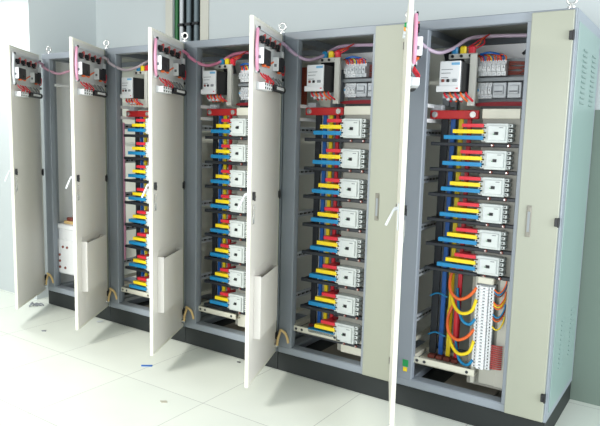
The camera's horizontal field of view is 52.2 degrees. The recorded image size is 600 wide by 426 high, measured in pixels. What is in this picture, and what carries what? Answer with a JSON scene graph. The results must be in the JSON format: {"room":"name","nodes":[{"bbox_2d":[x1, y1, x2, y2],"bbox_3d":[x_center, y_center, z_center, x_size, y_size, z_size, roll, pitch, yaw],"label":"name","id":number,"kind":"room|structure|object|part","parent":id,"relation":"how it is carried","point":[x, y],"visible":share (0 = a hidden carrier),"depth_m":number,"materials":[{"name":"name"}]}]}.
{"room":"electrical room","nodes":[
{"label":"electrical room","id":0,"kind":"room"},
{"bbox_2d":[0,0,95,298],"bbox_3d":[-3.713,-1.052,6.860,3.800,3.300,0.880,6,9,34],"label":"wall","id":1,"kind":"structure","parent":0,"point":[33,26],"depth_m":5.64,"materials":[{"name":"paint"}]},
{"bbox_2d":[0,289,599,425],"bbox_3d":[-2.210,1.265,2.441,11.600,0.100,6.900,6,9,34],"label":"floor","id":2,"kind":"structure","parent":0,"point":[93,374],"depth_m":3.77,"materials":[{"name":"tile"}]},
{"bbox_2d":[29,302,43,306],"bbox_3d":[-2.347,0.808,5.457,0.127,0.036,0.074,-1,8,-21],"label":"wire offcut","id":3,"kind":"object","parent":2,"relation":"on","point":[31,303],"visible":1,"depth_m":5.44,"materials":[{"name":"grey plastic"}]},
{"bbox_2d":[4,40,148,320],"bbox_3d":[-1.849,-0.277,5.226,0.867,2.272,1.248,6,9,34],"label":"tall cabinet","id":4,"kind":"object","parent":2,"relation":"on","point":[23,70],"visible":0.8,"depth_m":5.26,"materials":[{"name":"grey metal"}]},
{"bbox_2d":[15,57,20,63],"bbox_3d":[-2.182,-1.181,4.754,0.028,0.055,0.074,1,7,-3],"label":"socket","id":5,"kind":"object","parent":4,"relation":"attached to","point":[17,59],"depth_m":4.74,"materials":[{"name":"black plastic"}]},
{"bbox_2d":[21,59,26,65],"bbox_3d":[-2.188,-1.195,4.863,0.028,0.055,0.074,1,7,-3],"label":"socket","id":6,"kind":"object","parent":4,"relation":"attached to","point":[23,61],"depth_m":4.84,"materials":[{"name":"black plastic"}]},
{"bbox_3d":[-2.248,-0.292,5.059,0.022,2.058,0.619,1,7,-3],"label":"door","id":7,"kind":"part","parent":4,"relation":"part of","materials":[{"name":"white metal"}]},
{"bbox_3d":[-2.204,-1.142,4.960,0.024,0.247,0.567,1,7,-3],"label":"device plate","id":8,"kind":"part","parent":4,"relation":"part of","materials":[{"name":"metal"}]},
{"bbox_3d":[-1.997,-1.122,5.462,0.025,0.022,0.450,6,9,34],"label":"cross rail","id":9,"kind":"part","parent":4,"relation":"part of","materials":[{"name":"white plastic"}]},
{"bbox_3d":[-2.038,-0.363,5.671,0.008,1.980,0.611,6,9,34],"label":"panel","id":10,"kind":"part","parent":4,"relation":"part of","materials":[{"name":"white plastic"}]},
{"bbox_3d":[-1.692,-0.328,5.439,0.851,2.074,0.713,6,9,34],"label":"frame","id":11,"kind":"part","parent":4,"relation":"part of","materials":[{"name":"grey metal"}]},
{"bbox_3d":[-1.631,-0.264,4.963,0.195,2.058,0.018,6,9,34],"label":"panel","id":12,"kind":"part","parent":4,"relation":"part of","materials":[{"name":"grey metal"}]},
{"bbox_3d":[-1.503,-0.350,5.719,0.813,2.010,0.012,6,9,34],"label":"panel","id":13,"kind":"part","parent":4,"relation":"part of","materials":[{"name":"metal"}]},
{"bbox_2d":[65,32,244,342],"bbox_3d":[-1.150,-0.198,4.746,0.869,2.272,1.272,6,9,34],"label":"tall cabinet","id":14,"kind":"object","parent":2,"relation":"on","point":[88,77],"visible":0.52,"depth_m":4.77,"materials":[{"name":"grey metal"}]},
{"bbox_2d":[78,51,84,58],"bbox_3d":[-1.521,-1.104,4.280,0.028,0.055,0.074,2,7,2],"label":"socket","id":15,"kind":"object","parent":14,"relation":"attached to","point":[81,54],"depth_m":4.25,"materials":[{"name":"black plastic"}]},
{"bbox_2d":[85,53,90,60],"bbox_3d":[-1.517,-1.118,4.389,0.028,0.055,0.074,2,7,2],"label":"socket","id":16,"kind":"object","parent":14,"relation":"attached to","point":[87,55],"depth_m":4.37,"materials":[{"name":"black plastic"}]},
{"bbox_3d":[-1.570,-0.214,4.588,0.022,2.058,0.619,2,7,2],"label":"door","id":17,"kind":"part","parent":14,"relation":"part of","materials":[{"name":"white metal"}]},
{"bbox_3d":[-1.525,-1.065,4.487,0.024,0.247,0.567,2,7,2],"label":"device plate","id":18,"kind":"part","parent":14,"relation":"part of","materials":[{"name":"metal"}]},
{"bbox_2d":[90,55,95,62],"bbox_3d":[-1.514,-1.131,4.498,0.028,0.055,0.074,2,7,2],"label":"socket","id":19,"kind":"object","parent":14,"relation":"attached to","point":[93,57],"depth_m":4.48,"materials":[{"name":"black plastic"}]},
{"bbox_2d":[96,57,101,63],"bbox_3d":[-1.510,-1.145,4.607,0.028,0.055,0.074,2,7,2],"label":"socket","id":20,"kind":"object","parent":14,"relation":"attached to","point":[98,59],"depth_m":4.58,"materials":[{"name":"black plastic"}]},
{"bbox_3d":[-1.373,0.385,5.156,0.015,0.040,0.370,6,9,34],"label":"perforated rail","id":21,"kind":"part","parent":14,"relation":"part of","materials":[{"name":"grey metal"}]},
{"bbox_3d":[-1.359,-0.160,5.086,0.015,0.040,0.370,6,9,34],"label":"perforated rail","id":22,"kind":"part","parent":14,"relation":"part of","materials":[{"name":"grey metal"}]},
{"bbox_2d":[120,77,143,98],"bbox_3d":[-1.301,-0.971,4.777,0.141,0.158,0.148,6,9,34],"label":"switch","id":23,"kind":"object","parent":14,"relation":"attached to","point":[132,88],"depth_m":4.72,"materials":[{"name":"grey plastic"}]},
{"bbox_3d":[-1.345,-0.706,5.017,0.015,0.040,0.370,6,9,34],"label":"perforated rail","id":24,"kind":"part","parent":14,"relation":"part of","materials":[{"name":"grey metal"}]},
{"bbox_3d":[-1.298,-0.773,5.026,0.025,0.022,0.450,6,9,34],"label":"cross rail","id":25,"kind":"part","parent":14,"relation":"part of","materials":[{"name":"white plastic"}]},
{"bbox_3d":[-1.296,-0.856,5.015,0.025,0.022,0.450,6,9,34],"label":"cross rail","id":26,"kind":"part","parent":14,"relation":"part of","materials":[{"name":"white plastic"}]},
{"bbox_3d":[-1.366,0.113,5.121,0.015,0.040,0.370,6,9,34],"label":"perforated rail","id":27,"kind":"part","parent":14,"relation":"part of","materials":[{"name":"grey metal"}]},
{"bbox_3d":[-1.352,-0.436,5.051,0.015,0.040,0.370,6,9,34],"label":"perforated rail","id":28,"kind":"part","parent":14,"relation":"part of","materials":[{"name":"grey metal"}]},
{"bbox_3d":[-0.925,-0.185,4.492,0.195,2.058,0.018,6,9,34],"label":"panel","id":29,"kind":"part","parent":14,"relation":"part of","materials":[{"name":"grey metal"}]},
{"bbox_3d":[-0.796,-0.272,5.248,0.813,2.010,0.012,6,9,34],"label":"panel","id":30,"kind":"part","parent":14,"relation":"part of","materials":[{"name":"metal"}]},
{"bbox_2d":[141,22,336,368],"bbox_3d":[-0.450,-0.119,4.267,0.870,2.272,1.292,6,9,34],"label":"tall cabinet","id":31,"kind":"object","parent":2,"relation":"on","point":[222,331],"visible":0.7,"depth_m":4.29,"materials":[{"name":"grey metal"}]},
{"bbox_3d":[-0.968,-0.140,3.857,0.066,0.130,0.032,2,7,7],"label":"swing handle","id":32,"kind":"part","parent":31,"relation":"part of","materials":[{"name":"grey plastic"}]},
{"bbox_2d":[158,44,164,51],"bbox_3d":[-0.860,-1.027,3.810,0.028,0.055,0.074,2,7,7],"label":"socket","id":33,"kind":"object","parent":31,"relation":"attached to","point":[160,46],"depth_m":3.78,"materials":[{"name":"black plastic"}]},
{"bbox_3d":[-0.892,-0.137,4.120,0.022,2.058,0.619,2,7,7],"label":"door","id":34,"kind":"part","parent":31,"relation":"part of","materials":[{"name":"white metal"}]},
{"bbox_2d":[164,46,169,54],"bbox_3d":[-0.847,-1.040,3.919,0.028,0.055,0.074,2,7,7],"label":"socket","id":35,"kind":"object","parent":31,"relation":"attached to","point":[166,48],"depth_m":3.90,"materials":[{"name":"black plastic"}]},
{"bbox_3d":[-0.846,-0.987,4.017,0.024,0.247,0.567,2,7,7],"label":"device plate","id":36,"kind":"part","parent":31,"relation":"part of","materials":[{"name":"metal"}]},
{"bbox_2d":[170,49,175,56],"bbox_3d":[-0.833,-1.054,4.027,0.028,0.055,0.074,2,7,7],"label":"socket","id":37,"kind":"object","parent":31,"relation":"attached to","point":[172,51],"depth_m":4.00,"materials":[{"name":"black plastic"}]},
{"bbox_2d":[175,51,180,58],"bbox_3d":[-0.819,-1.067,4.135,0.028,0.055,0.074,2,7,7],"label":"socket","id":38,"kind":"object","parent":31,"relation":"attached to","point":[178,53],"depth_m":4.11,"materials":[{"name":"black plastic"}]},
{"bbox_3d":[-0.667,0.463,4.685,0.015,0.040,0.370,6,9,34],"label":"perforated rail","id":39,"kind":"part","parent":31,"relation":"part of","materials":[{"name":"grey metal"}]},
{"bbox_2d":[201,70,226,94],"bbox_3d":[-0.598,-0.912,4.305,0.139,0.160,0.148,6,9,34],"label":"switch","id":40,"kind":"object","parent":31,"relation":"attached to","point":[214,82],"depth_m":4.25,"materials":[{"name":"grey plastic"}]},
{"bbox_3d":[-0.660,0.191,4.650,0.015,0.040,0.370,6,9,34],"label":"perforated rail","id":41,"kind":"part","parent":31,"relation":"part of","materials":[{"name":"grey metal"}]},
{"bbox_3d":[-0.653,-0.082,4.615,0.015,0.040,0.370,6,9,34],"label":"perforated rail","id":42,"kind":"part","parent":31,"relation":"part of","materials":[{"name":"grey metal"}]},
{"bbox_3d":[-0.592,-0.695,4.554,0.025,0.022,0.450,6,9,34],"label":"cross rail","id":43,"kind":"part","parent":31,"relation":"part of","materials":[{"name":"grey metal"}]},
{"bbox_3d":[-0.646,-0.358,4.580,0.015,0.040,0.370,6,9,34],"label":"perforated rail","id":44,"kind":"part","parent":31,"relation":"part of","materials":[{"name":"grey metal"}]},
{"bbox_3d":[-0.639,-0.627,4.545,0.015,0.040,0.370,6,9,34],"label":"perforated rail","id":45,"kind":"part","parent":31,"relation":"part of","materials":[{"name":"grey metal"}]},
{"bbox_3d":[-0.590,-0.777,4.544,0.025,0.022,0.450,6,9,34],"label":"cross rail","id":46,"kind":"part","parent":31,"relation":"part of","materials":[{"name":"grey metal"}]},
{"bbox_3d":[-0.303,0.837,4.603,0.360,0.027,0.525,6,9,34],"label":"gland plate","id":47,"kind":"part","parent":31,"relation":"part of","materials":[{"name":"metal"}]},
{"bbox_3d":[-0.366,0.048,4.269,0.200,1.544,0.027,6,9,34],"label":"mounting plate","id":48,"kind":"part","parent":31,"relation":"part of","materials":[{"name":"white metal"}]},
{"bbox_3d":[-0.218,-0.107,4.021,0.195,2.058,0.018,6,9,34],"label":"panel","id":49,"kind":"part","parent":31,"relation":"part of","materials":[{"name":"grey metal"}]},
{"bbox_3d":[-0.090,-0.194,4.776,0.813,2.010,0.012,6,9,34],"label":"panel","id":50,"kind":"part","parent":31,"relation":"part of","materials":[{"name":"metal"}]},
{"bbox_2d":[237,11,450,400],"bbox_3d":[0.253,-0.040,3.785,0.878,2.272,1.314,6,9,34],"label":"tall cabinet","id":51,"kind":"object","parent":2,"relation":"on","point":[362,66],"visible":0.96,"depth_m":3.77,"materials":[{"name":"grey metal"}]},
{"bbox_3d":[-0.314,-0.065,3.400,0.066,0.130,0.032,3,7,12],"label":"swing handle","id":52,"kind":"part","parent":51,"relation":"part of","materials":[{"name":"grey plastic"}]},
{"bbox_2d":[259,34,265,43],"bbox_3d":[-0.201,-0.951,3.345,0.028,0.055,0.074,3,7,12],"label":"socket","id":53,"kind":"object","parent":51,"relation":"attached to","point":[262,37],"depth_m":3.32,"materials":[{"name":"black plastic"}]},
{"bbox_3d":[-0.213,-0.060,3.655,0.022,2.058,0.619,3,7,12],"label":"door","id":54,"kind":"part","parent":51,"relation":"part of","materials":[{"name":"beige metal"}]},
{"bbox_2d":[265,37,271,46],"bbox_3d":[-0.177,-0.964,3.452,0.028,0.055,0.074,3,7,12],"label":"socket","id":55,"kind":"object","parent":51,"relation":"attached to","point":[268,39],"depth_m":3.43,"materials":[{"name":"black plastic"}]},
{"bbox_3d":[-0.167,-0.910,3.549,0.024,0.247,0.567,3,7,12],"label":"device plate","id":56,"kind":"part","parent":51,"relation":"part of","materials":[{"name":"metal"}]},
{"bbox_2d":[270,40,276,49],"bbox_3d":[-0.153,-0.977,3.558,0.028,0.055,0.074,3,7,12],"label":"socket","id":57,"kind":"object","parent":51,"relation":"attached to","point":[273,43],"depth_m":3.53,"materials":[{"name":"black plastic"}]},
{"bbox_2d":[275,43,280,51],"bbox_3d":[-0.129,-0.990,3.665,0.028,0.055,0.074,3,7,12],"label":"socket","id":58,"kind":"object","parent":51,"relation":"attached to","point":[278,45],"depth_m":3.64,"materials":[{"name":"black plastic"}]},
{"bbox_3d":[0.040,0.541,4.213,0.015,0.040,0.370,6,9,34],"label":"perforated rail","id":59,"kind":"part","parent":51,"relation":"part of","materials":[{"name":"grey metal"}]},
{"bbox_3d":[0.047,0.269,4.179,0.015,0.040,0.370,6,9,34],"label":"perforated rail","id":60,"kind":"part","parent":51,"relation":"part of","materials":[{"name":"grey metal"}]},
{"bbox_3d":[0.054,-0.004,4.144,0.015,0.040,0.370,6,9,34],"label":"perforated rail","id":61,"kind":"part","parent":51,"relation":"part of","materials":[{"name":"grey metal"}]},
{"bbox_3d":[0.061,-0.280,4.109,0.015,0.040,0.370,6,9,34],"label":"perforated rail","id":62,"kind":"part","parent":51,"relation":"part of","materials":[{"name":"grey metal"}]},
{"bbox_3d":[0.068,-0.549,4.074,0.015,0.040,0.370,6,9,34],"label":"perforated rail","id":63,"kind":"part","parent":51,"relation":"part of","materials":[{"name":"grey metal"}]},
{"bbox_3d":[0.117,-0.699,4.073,0.025,0.022,0.450,6,9,34],"label":"cross rail","id":64,"kind":"part","parent":51,"relation":"part of","materials":[{"name":"grey metal"}]},
{"bbox_3d":[0.115,-0.617,4.083,0.025,0.022,0.450,6,9,34],"label":"cross rail","id":65,"kind":"part","parent":51,"relation":"part of","materials":[{"name":"grey metal"}]},
{"bbox_2d":[304,64,333,92],"bbox_3d":[0.125,-0.837,3.823,0.139,0.160,0.148,6,9,34],"label":"switch","id":66,"kind":"object","parent":51,"relation":"attached to","point":[320,78],"depth_m":3.77,"materials":[{"name":"grey plastic"}]},
{"bbox_3d":[0.403,0.916,4.132,0.360,0.027,0.525,6,9,34],"label":"gland plate","id":67,"kind":"part","parent":51,"relation":"part of","materials":[{"name":"metal"}]},
{"bbox_3d":[0.340,0.123,3.797,0.200,1.550,0.027,6,9,34],"label":"mounting plate","id":68,"kind":"part","parent":51,"relation":"part of","materials":[{"name":"white metal"}]},
{"bbox_3d":[0.439,-0.822,3.857,0.305,0.250,0.007,6,9,34],"label":"equipment plate","id":69,"kind":"part","parent":51,"relation":"part of","materials":[{"name":"grey plastic"}]},
{"bbox_3d":[0.488,-0.029,3.550,0.195,2.058,0.018,6,9,34],"label":"panel","id":70,"kind":"part","parent":51,"relation":"part of","materials":[{"name":"beige metal"}]},
{"bbox_3d":[0.616,-0.116,4.305,0.813,2.010,0.012,6,9,34],"label":"panel","id":71,"kind":"part","parent":51,"relation":"part of","materials":[{"name":"metal"}]},
{"bbox_2d":[385,0,599,425],"bbox_3d":[0.968,0.038,3.319,0.885,2.272,1.295,6,9,34],"label":"tall cabinet","id":72,"kind":"object","parent":2,"relation":"on","point":[515,134],"visible":1,"depth_m":3.29,"materials":[{"name":"grey metal"}]},
{"bbox_3d":[0.438,0.016,2.916,0.066,0.130,0.032,2,7,8],"label":"swing handle","id":73,"kind":"part","parent":72,"relation":"part of","materials":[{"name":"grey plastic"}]},
{"bbox_3d":[0.517,0.019,3.178,0.022,2.058,0.619,2,7,8],"label":"door","id":74,"kind":"part","parent":72,"relation":"part of","materials":[{"name":"white metal"}]},
{"bbox_3d":[0.563,-0.831,3.075,0.024,0.247,0.567,2,7,8],"label":"device plate","id":75,"kind":"part","parent":72,"relation":"part of","materials":[{"name":"metal"}]},
{"bbox_3d":[0.746,0.620,3.742,0.015,0.040,0.370,6,9,34],"label":"perforated rail","id":76,"kind":"part","parent":72,"relation":"part of","materials":[{"name":"grey metal"}]},
{"bbox_3d":[0.753,0.347,3.707,0.015,0.040,0.370,6,9,34],"label":"perforated rail","id":77,"kind":"part","parent":72,"relation":"part of","materials":[{"name":"grey metal"}]},
{"bbox_3d":[0.760,0.074,3.673,0.015,0.040,0.370,6,9,34],"label":"perforated rail","id":78,"kind":"part","parent":72,"relation":"part of","materials":[{"name":"grey metal"}]},
{"bbox_3d":[0.767,-0.201,3.637,0.015,0.040,0.370,6,9,34],"label":"perforated rail","id":79,"kind":"part","parent":72,"relation":"part of","materials":[{"name":"grey metal"}]},
{"bbox_3d":[0.774,-0.471,3.603,0.015,0.040,0.370,6,9,34],"label":"perforated rail","id":80,"kind":"part","parent":72,"relation":"part of","materials":[{"name":"grey metal"}]},
{"bbox_3d":[0.821,-0.539,3.612,0.025,0.022,0.450,6,9,34],"label":"cross rail","id":81,"kind":"part","parent":72,"relation":"part of","materials":[{"name":"white plastic"}]},
{"bbox_3d":[0.823,-0.621,3.602,0.025,0.022,0.450,6,9,34],"label":"cross rail","id":82,"kind":"part","parent":72,"relation":"part of","materials":[{"name":"white plastic"}]},
{"bbox_2d":[436,60,469,93],"bbox_3d":[0.837,-0.741,3.350,0.134,0.162,0.148,6,9,34],"label":"switch","id":83,"kind":"object","parent":72,"relation":"attached to","point":[454,78],"depth_m":3.29,"materials":[{"name":"grey plastic"}]},
{"bbox_3d":[1.323,-0.038,3.834,0.813,2.010,0.012,6,9,34],"label":"panel","id":84,"kind":"part","parent":72,"relation":"part of","materials":[{"name":"metal"}]},
{"bbox_3d":[1.110,0.994,3.661,0.360,0.027,0.525,6,9,34],"label":"gland plate","id":85,"kind":"part","parent":72,"relation":"part of","materials":[{"name":"metal"}]},
{"bbox_3d":[1.046,0.210,3.327,0.200,1.532,0.027,6,9,34],"label":"mounting plate","id":86,"kind":"part","parent":72,"relation":"part of","materials":[{"name":"white metal"}]},
{"bbox_3d":[1.145,-0.726,3.388,0.305,0.250,0.007,6,9,34],"label":"equipment plate","id":87,"kind":"part","parent":72,"relation":"part of","materials":[{"name":"grey plastic"}]},
{"bbox_3d":[1.194,0.049,3.079,0.195,2.058,0.018,6,9,34],"label":"panel","id":88,"kind":"part","parent":72,"relation":"part of","materials":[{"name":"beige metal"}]},
{"bbox_3d":[1.493,0.025,3.317,0.015,2.072,0.705,6,9,34],"label":"panel","id":89,"kind":"part","parent":72,"relation":"part of","materials":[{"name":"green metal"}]},
{"bbox_2d":[96,0,599,109],"bbox_3d":[1.289,-0.552,3.946,7.800,3.300,0.175,6,9,34],"label":"wall","id":90,"kind":"structure","parent":0,"point":[124,23],"depth_m":4.62,"materials":[{"name":"paint"}]},
{"bbox_2d":[165,0,208,40],"bbox_3d":[-0.966,-0.794,5.393,0.505,3.300,0.109,6,9,34],"label":"cable tray","id":91,"kind":"object","parent":90,"relation":"attached to","point":[203,4],"visible":0.08,"depth_m":5.31,"materials":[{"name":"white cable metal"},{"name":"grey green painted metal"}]},
{"bbox_3d":[-1.167,-0.809,5.470,0.085,3.300,0.013,6,9,34],"label":"trim","id":92,"kind":"part","parent":91,"relation":"part of","materials":[{"name":"grey paint"}]},
{"bbox_2d":[175,0,178,39],"bbox_3d":[-1.096,-0.807,5.464,0.036,3.300,0.036,6,9,34],"label":"power cable","id":93,"kind":"object","parent":91,"relation":"attached to","point":[176,1],"visible":0.02,"depth_m":5.34,"materials":[{"name":"green plastic"}]},
{"bbox_2d":[178,0,185,41],"bbox_3d":[-1.039,-0.803,5.449,0.056,3.300,0.082,6,9,34],"label":"conduit","id":94,"kind":"object","parent":91,"relation":"attached to","point":[181,25],"visible":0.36,"depth_m":5.31,"materials":[{"name":"grey plastic"}]},
{"bbox_2d":[184,0,193,40],"bbox_3d":[-0.968,-0.795,5.399,0.064,3.300,0.086,6,9,34],"label":"conduit","id":95,"kind":"object","parent":91,"relation":"attached to","point":[188,24],"visible":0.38,"depth_m":5.26,"materials":[{"name":"grey plastic"}]},
{"bbox_2d":[192,0,199,40],"bbox_3d":[-0.894,-0.787,5.349,0.066,3.300,0.087,6,9,34],"label":"conduit","id":96,"kind":"object","parent":91,"relation":"attached to","point":[196,23],"visible":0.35,"depth_m":5.21,"materials":[{"name":"grey plastic"}]},
{"bbox_3d":[-0.822,-0.771,5.239,0.092,3.300,0.013,6,9,34],"label":"trim","id":97,"kind":"part","parent":91,"relation":"part of","materials":[{"name":"grey paint"}]},
{"bbox_2d":[570,110,599,405],"bbox_3d":[3.041,0.424,2.753,3.400,1.755,0.006,6,9,34],"label":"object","id":98,"kind":"structure","parent":90,"relation":"attached to","point":[585,383],"depth_m":3.65,"materials":[{"name":"paint"}]}
]}

